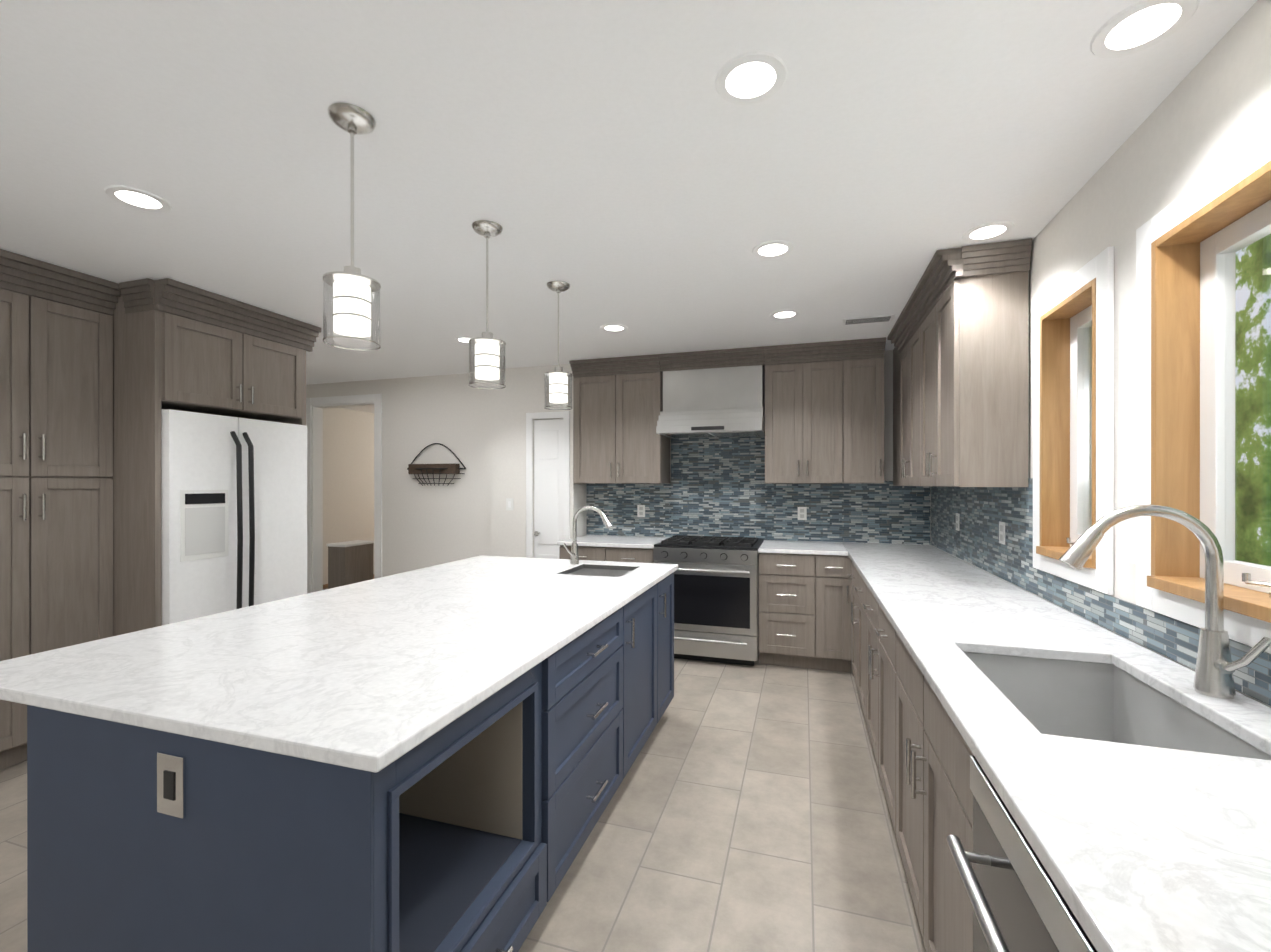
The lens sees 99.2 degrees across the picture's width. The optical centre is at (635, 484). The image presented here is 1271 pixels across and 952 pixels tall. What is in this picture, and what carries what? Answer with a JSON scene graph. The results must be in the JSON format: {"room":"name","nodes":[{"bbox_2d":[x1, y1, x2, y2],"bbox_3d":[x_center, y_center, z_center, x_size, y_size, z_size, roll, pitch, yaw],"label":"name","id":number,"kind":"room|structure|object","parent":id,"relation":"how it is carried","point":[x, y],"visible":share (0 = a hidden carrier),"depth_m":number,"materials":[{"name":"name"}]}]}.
{"room":"kitchen","nodes":[
{"label":"kitchen","id":0,"kind":"room"},
{"bbox_2d":[323,406,373,584],"bbox_3d":[-2.495,0.089,8.696,3.238,2.630,5.484,0,0,17],"label":"wall","id":1,"kind":"structure","parent":0,"point":[348,473],"depth_m":8.01,"materials":[{"name":"paint"}]},
{"bbox_2d":[306,373,491,576],"bbox_3d":[-3.156,0.142,5.962,3.769,2.530,0.128,0,0,17],"label":"wall","id":2,"kind":"structure","parent":0,"point":[426,525],"depth_m":5.56,"materials":[{"name":"paint"}]},
{"bbox_2d":[306,394,381,593],"bbox_3d":[-3.179,0.220,5.959,1.054,2.375,0.147,0,0,17],"label":"trim","id":3,"kind":"structure","parent":2,"relation":"attached to","point":[314,419],"depth_m":6.03,"materials":[{"name":"white wood"}]},
{"bbox_2d":[407,443,465,485],"bbox_3d":[-2.055,-0.209,5.483,0.713,0.438,0.119,0,0,17],"label":"wall art","id":4,"kind":"object","parent":2,"relation":"attached to","point":[427,469],"visible":1,"depth_m":5.46,"materials":[{"name":"black metal"}]},
{"bbox_2d":[0,574,925,951],"bbox_3d":[-1.414,1.449,4.462,7.988,0.080,12.674,0,0,17],"label":"floor","id":5,"kind":"structure","parent":0,"point":[746,810],"depth_m":2.15,"materials":[{"name":"tile"}]},
{"bbox_2d":[0,249,119,769],"bbox_3d":[-3.226,0.147,2.739,0.372,2.526,0.755,0,0,17],"label":"tall cabinet","id":6,"kind":"object","parent":5,"relation":"on","point":[56,456],"depth_m":2.80,"materials":[{"name":"brown wood"}]},
{"bbox_2d":[111,278,320,635],"bbox_3d":[-2.767,0.147,3.486,0.806,2.526,1.004,0,0,17],"label":"surround","id":7,"kind":"object","parent":5,"relation":"on","point":[179,346],"visible":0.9,"depth_m":3.04,"materials":[{"name":"brown wood"}]},
{"bbox_2d":[161,409,306,625],"bbox_3d":[-2.745,0.495,3.479,0.811,1.830,0.864,0,0,17],"label":"refrigerator","id":8,"kind":"object","parent":5,"relation":"on","point":[233,513],"visible":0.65,"depth_m":3.27,"materials":[{"name":"white metal"}]},
{"bbox_2d":[327,540,373,588],"bbox_3d":[-3.347,1.042,6.368,0.266,0.730,0.447,0,0,17],"label":"cabinet","id":9,"kind":"object","parent":5,"relation":"on","point":[350,562],"visible":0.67,"depth_m":6.20,"materials":[{"name":"brown wood"}]},
{"bbox_2d":[27,573,673,951],"bbox_3d":[-0.613,0.967,2.309,1.114,0.888,2.422,0,0,17],"label":"kitchen island","id":10,"kind":"object","parent":5,"relation":"on","point":[470,830],"visible":0.67,"depth_m":1.26,"materials":[{"name":"blue wood"}]},
{"bbox_2d":[0,555,677,772],"bbox_3d":[-0.772,0.506,2.366,1.406,0.031,2.471,0,0,17],"label":"island countertop","id":11,"kind":"structure","parent":10,"relation":"on","point":[376,675],"depth_m":1.52,"materials":[{"name":"stone"}]},
{"bbox_2d":[563,506,611,564],"bbox_3d":[-0.286,0.308,3.272,0.285,0.362,0.126,0,0,17],"label":"island faucet","id":12,"kind":"object","parent":11,"relation":"on","point":[574,556],"visible":1,"depth_m":3.31,"materials":[{"name":"silver metal"}]},
{"bbox_2d":[557,564,637,576],"bbox_3d":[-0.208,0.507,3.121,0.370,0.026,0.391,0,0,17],"label":"sink","id":13,"kind":"object","parent":11,"relation":"in","point":[601,570],"depth_m":3.23,"materials":[{"name":"silver metal"}]},
{"bbox_2d":[559,545,653,562],"bbox_3d":[-0.160,0.964,4.832,0.853,0.888,0.699,0,0,17],"label":"base cabinet","id":14,"kind":"object","parent":5,"relation":"on","point":[638,555],"visible":0.17,"depth_m":4.52,"materials":[{"name":"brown wood"}]},
{"bbox_2d":[557,535,669,548],"bbox_3d":[-0.163,0.504,4.844,0.866,0.031,0.675,0,0,17],"label":"countertop","id":15,"kind":"structure","parent":14,"relation":"on","point":[619,541],"depth_m":4.66,"materials":[{"name":"stone"}]},
{"bbox_2d":[653,535,763,665],"bbox_3d":[0.629,0.934,4.541,0.820,0.950,0.783,0,0,17],"label":"range","id":16,"kind":"object","parent":5,"relation":"on","point":[716,598],"visible":0.83,"depth_m":4.22,"materials":[{"name":"silver metal"}]},
{"bbox_2d":[759,553,851,672],"bbox_3d":[1.361,0.965,4.359,0.675,0.888,0.699,0,0,17],"label":"base cabinet","id":17,"kind":"object","parent":5,"relation":"on","point":[805,600],"visible":0.94,"depth_m":4.07,"materials":[{"name":"brown wood"}]},
{"bbox_2d":[758,540,847,555],"bbox_3d":[1.348,0.504,4.374,0.643,0.031,0.675,0,0,17],"label":"countertop","id":18,"kind":"structure","parent":17,"relation":"on","point":[804,547],"depth_m":4.22,"materials":[{"name":"stone"}]},
{"bbox_2d":[848,562,863,712],"bbox_3d":[1.691,0.966,3.227,0.665,0.888,1.024,0,0,17],"label":"base cabinet","id":19,"kind":"object","parent":5,"relation":"on","point":[857,604],"depth_m":3.33,"materials":[{"name":"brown wood"}]},
{"bbox_2d":[864,581,973,901],"bbox_3d":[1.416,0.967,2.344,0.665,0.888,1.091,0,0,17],"label":"base cabinet","id":20,"kind":"object","parent":5,"relation":"on","point":[922,751],"depth_m":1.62,"materials":[{"name":"brown wood"}]},
{"bbox_2d":[842,542,1270,951],"bbox_3d":[1.091,0.507,1.317,0.675,0.031,6.666,0,0,17],"label":"countertop","id":21,"kind":"structure","parent":20,"relation":"on","point":[1138,848],"depth_m":0.91,"materials":[{"name":"stone"}]},
{"bbox_2d":[964,652,1270,759],"bbox_3d":[1.095,0.641,1.322,0.430,0.233,0.675,0,0,17],"label":"sink","id":22,"kind":"object","parent":21,"relation":"in","point":[1096,701],"visible":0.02,"depth_m":1.59,"materials":[{"name":"metal"}]},
{"bbox_2d":[1058,504,1270,698],"bbox_3d":[1.218,0.269,1.270,0.346,0.444,0.148,0,0,17],"label":"faucet","id":23,"kind":"object","parent":21,"relation":"on","point":[1216,667],"visible":1,"depth_m":1.26,"materials":[{"name":"silver metal"}]},
{"bbox_2d":[946,755,1096,951],"bbox_3d":[0.852,0.971,0.675,0.709,0.884,0.642,0,0,17],"label":"dishwasher","id":24,"kind":"object","parent":5,"relation":"on","point":[1018,902],"visible":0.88,"depth_m":0.86,"materials":[{"name":"silver metal"}]},
{"bbox_2d":[492,364,585,557],"bbox_3d":[-0.921,0.143,5.345,0.863,2.530,0.447,0,0,17],"label":"wall","id":25,"kind":"structure","parent":0,"point":[518,397],"depth_m":5.18,"materials":[{"name":"paint"}]},
{"bbox_2d":[506,498,512,509],"bbox_3d":[-1.208,0.188,5.193,0.074,0.114,0.008,0,0,17],"label":"light switch","id":26,"kind":"object","parent":25,"relation":"attached to","point":[509,503],"visible":1,"depth_m":5.19,"materials":[{"name":"white plastic"}]},
{"bbox_2d":[526,411,569,557],"bbox_3d":[-0.823,0.363,5.070,0.447,2.090,0.015,0,0,17],"label":"door frame","id":27,"kind":"structure","parent":25,"relation":"attached to","point":[564,415],"depth_m":5.09,"materials":[{"name":"white wood"}]},
{"bbox_2d":[534,419,562,558],"bbox_3d":[-0.820,0.392,5.080,0.311,2.017,0.106,0,0,17],"label":"hall door","id":28,"kind":"structure","parent":25,"relation":"in","point":[548,484],"depth_m":5.09,"materials":[{"name":"white wood"}]},
{"bbox_2d":[0,0,1256,384],"bbox_3d":[-2.062,-1.169,2.375,7.988,0.100,8.307,0,0,17],"label":"ceiling","id":29,"kind":"structure","parent":0,"point":[622,162],"depth_m":1.81,"materials":[{"name":"paint"}]},
{"bbox_2d":[104,185,171,211],"bbox_3d":[-1.942,-1.115,2.115,0.196,0.005,0.196,0,0,17],"label":"recessed light","id":30,"kind":"object","parent":29,"relation":"in","point":[140,198],"visible":1,"depth_m":2.10,"materials":[{"name":"white"}]},
{"bbox_2d":[322,103,380,350],"bbox_3d":[-0.862,-0.772,1.645,0.158,0.689,0.158,0,0,17],"label":"pendant light","id":31,"kind":"object","parent":29,"relation":"hanging from","point":[353,288],"visible":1,"depth_m":1.61,"materials":[{"name":"white glass"}]},
{"bbox_2d":[454,336,472,343],"bbox_3d":[-1.300,-1.117,4.179,0.196,0.005,0.196,0,0,17],"label":"recessed light","id":32,"kind":"object","parent":29,"relation":"in","point":[462,339],"visible":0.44,"depth_m":4.16,"materials":[{"name":"white"}]},
{"bbox_2d":[468,220,505,388],"bbox_3d":[-0.643,-0.773,2.347,0.158,0.689,0.158,0,0,17],"label":"pendant light","id":33,"kind":"object","parent":29,"relation":"hanging from","point":[487,345],"visible":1,"depth_m":2.31,"materials":[{"name":"white glass"}]},
{"bbox_2d":[544,281,572,409],"bbox_3d":[-0.432,-0.773,3.028,0.158,0.689,0.158,0,0,17],"label":"pendant light","id":34,"kind":"object","parent":29,"relation":"hanging from","point":[558,388],"visible":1,"depth_m":2.99,"materials":[{"name":"white glass"}]},
{"bbox_2d":[601,324,627,331],"bbox_3d":[-0.152,-1.117,3.855,0.196,0.005,0.196,0,0,17],"label":"recessed light","id":35,"kind":"object","parent":29,"relation":"in","point":[614,327],"visible":1,"depth_m":3.84,"materials":[{"name":"white"}]},
{"bbox_2d":[715,51,786,104],"bbox_3d":[0.317,-1.115,1.490,0.196,0.005,0.196,0,0,17],"label":"recessed light","id":36,"kind":"object","parent":29,"relation":"in","point":[749,75],"visible":1,"depth_m":1.48,"materials":[{"name":"white"}]},
{"bbox_2d":[752,240,793,258],"bbox_3d":[0.652,-1.116,2.568,0.196,0.005,0.196,0,0,17],"label":"recessed light","id":37,"kind":"object","parent":29,"relation":"in","point":[769,249],"visible":1,"depth_m":2.56,"materials":[{"name":"white"}]},
{"bbox_2d":[769,309,799,318],"bbox_3d":[0.979,-1.117,3.548,0.196,0.005,0.196,0,0,17],"label":"recessed light","id":38,"kind":"object","parent":29,"relation":"in","point":[783,314],"visible":0.96,"depth_m":3.54,"materials":[{"name":"white"}]},
{"bbox_2d":[842,314,894,324],"bbox_3d":[1.570,-1.115,3.654,0.320,0.010,0.128,0,0,17],"label":"ceiling vent","id":39,"kind":"object","parent":29,"relation":"in","point":[868,319],"visible":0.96,"depth_m":3.64,"materials":[{"name":"white metal"}]},
{"bbox_2d":[962,221,1014,241],"bbox_3d":[1.555,-1.116,2.388,0.196,0.005,0.196,0,0,17],"label":"recessed light","id":40,"kind":"object","parent":29,"relation":"in","point":[984,231],"visible":1,"depth_m":2.38,"materials":[{"name":"white"}]},
{"bbox_2d":[1090,0,1199,57],"bbox_3d":[1.233,-1.115,1.317,0.196,0.005,0.196,0,0,17],"label":"recessed light","id":41,"kind":"object","parent":29,"relation":"in","point":[1139,23],"visible":1,"depth_m":1.31,"materials":[{"name":"white"}]},
{"bbox_2d":[614,350,922,544],"bbox_3d":[0.987,0.143,4.919,3.035,2.530,0.128,0,0,17],"label":"wall","id":42,"kind":"structure","parent":0,"point":[888,416],"depth_m":4.50,"materials":[{"name":"paint"}]},
{"bbox_2d":[569,354,669,483],"bbox_3d":[-0.135,-0.565,4.957,0.826,1.106,0.444,0,0,17],"label":"upper cabinet","id":43,"kind":"object","parent":42,"relation":"attached to","point":[617,409],"visible":0.94,"depth_m":4.81,"materials":[{"name":"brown wood"}]},
{"bbox_2d":[656,365,764,437],"bbox_3d":[0.666,-0.706,4.657,0.867,0.559,0.536,0,0,17],"label":"range hood","id":44,"kind":"object","parent":42,"relation":"attached to","point":[716,402],"visible":0.9,"depth_m":4.53,"materials":[{"name":"silver metal"}]},
{"bbox_2d":[658,346,764,371],"bbox_3d":[0.680,-1.052,4.702,0.878,0.131,0.444,0,0,17],"label":"crown molding","id":45,"kind":"structure","parent":42,"relation":"attached to","point":[736,357],"depth_m":4.53,"materials":[{"name":"brown wood"}]},
{"bbox_2d":[586,436,930,544],"bbox_3d":[0.962,-0.002,4.854,3.019,0.979,0.007,0,0,17],"label":"backsplash","id":46,"kind":"structure","parent":42,"relation":"attached to","point":[717,486],"depth_m":4.84,"materials":[{"name":"tile"}]},
{"bbox_2d":[637,505,644,516],"bbox_3d":[0.054,0.248,5.128,0.075,0.114,0.007,0,0,17],"label":"electrical outlet","id":47,"kind":"object","parent":46,"relation":"attached to","point":[640,510],"visible":1,"depth_m":5.13,"materials":[{"name":"white plastic"}]},
{"bbox_2d":[798,507,806,519],"bbox_3d":[1.447,0.248,4.695,0.074,0.114,0.007,0,0,17],"label":"electrical outlet","id":48,"kind":"object","parent":46,"relation":"attached to","point":[802,513],"visible":1,"depth_m":4.69,"materials":[{"name":"white plastic"}]},
{"bbox_2d":[764,337,885,483],"bbox_3d":[1.533,-0.564,4.438,0.903,1.106,0.444,0,0,17],"label":"upper cabinet","id":49,"kind":"object","parent":42,"relation":"attached to","point":[824,412],"visible":1,"depth_m":4.30,"materials":[{"name":"brown wood"}]},
{"bbox_2d":[932,0,1270,707],"bbox_3d":[1.528,0.147,1.260,0.170,2.530,8.307,0,0,17],"label":"wall","id":50,"kind":"structure","parent":0,"point":[1210,113],"depth_m":1.71,"materials":[{"name":"paint"}]},
{"bbox_2d":[891,342,894,485],"bbox_3d":[2.182,-0.554,4.197,0.304,1.126,0.517,0,0,17],"label":"upper cabinet","id":51,"kind":"object","parent":50,"relation":"attached to","point":[891,342],"depth_m":4.40,"materials":[{"name":"brown wood"}]},
{"bbox_2d":[895,310,914,485],"bbox_3d":[1.999,-0.553,3.610,0.304,1.126,0.836,0,0,17],"label":"upper cabinet","id":52,"kind":"object","parent":50,"relation":"attached to","point":[905,340],"depth_m":3.83,"materials":[{"name":"brown wood"}]},
{"bbox_2d":[915,238,1031,486],"bbox_3d":[1.789,-0.553,2.934,0.304,1.126,0.840,0,0,17],"label":"upper cabinet","id":53,"kind":"object","parent":50,"relation":"attached to","point":[958,336],"depth_m":2.55,"materials":[{"name":"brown wood"}]},
{"bbox_2d":[1033,246,1113,594],"bbox_3d":[1.756,-0.216,2.103,0.192,1.175,0.628,0,0,17],"label":"window","id":54,"kind":"structure","parent":50,"relation":"in","point":[1070,310],"depth_m":2.23,"materials":[{"name":"white"}]},
{"bbox_2d":[1067,538,1074,543],"bbox_3d":[1.740,0.236,2.107,0.066,0.050,0.103,0,0,17],"label":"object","id":55,"kind":"structure","parent":54,"relation":"attached to","point":[1069,541],"depth_m":2.15,"materials":[{"name":"silver metal"}]},
{"bbox_2d":[931,478,1270,705],"bbox_3d":[1.355,0.232,1.011,0.008,0.519,7.091,0,0,17],"label":"backsplash","id":56,"kind":"structure","parent":50,"relation":"attached to","point":[982,512],"depth_m":2.48,"materials":[{"name":"tile"}]},
{"bbox_2d":[956,513,959,530],"bbox_3d":[2.161,0.249,3.628,0.007,0.114,0.075,0,0,17],"label":"electrical outlet","id":57,"kind":"object","parent":56,"relation":"attached to","point":[957,522],"visible":0.98,"depth_m":3.62,"materials":[{"name":"white plastic"}]},
{"bbox_2d":[999,521,1004,544],"bbox_3d":[1.908,0.250,2.815,0.007,0.114,0.075,0,0,17],"label":"electrical outlet","id":58,"kind":"object","parent":56,"relation":"attached to","point":[1001,532],"visible":0.98,"depth_m":2.80,"materials":[{"name":"white plastic"}]},
{"bbox_2d":[1136,127,1270,653],"bbox_3d":[1.390,-0.208,0.923,0.192,1.160,1.523,0,0,17],"label":"window","id":59,"kind":"structure","parent":50,"relation":"in","point":[1192,241],"depth_m":1.52,"materials":[{"name":"white"}]},
{"bbox_2d":[1242,573,1270,597],"bbox_3d":[1.471,0.237,1.242,0.066,0.050,0.103,0,0,17],"label":"window crank","id":60,"kind":"object","parent":59,"relation":"attached to","point":[1246,578],"depth_m":1.28,"materials":[{"name":"silver metal"}]},
{"label":"outside","id":61,"kind":"structure","parent":0,"visible":0},
{"bbox_2d":[1235,234,1270,565],"bbox_3d":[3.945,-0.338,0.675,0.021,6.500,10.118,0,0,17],"label":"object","id":62,"kind":"structure","parent":61,"point":[1254,396],"depth_m":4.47,"materials":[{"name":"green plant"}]}
]}

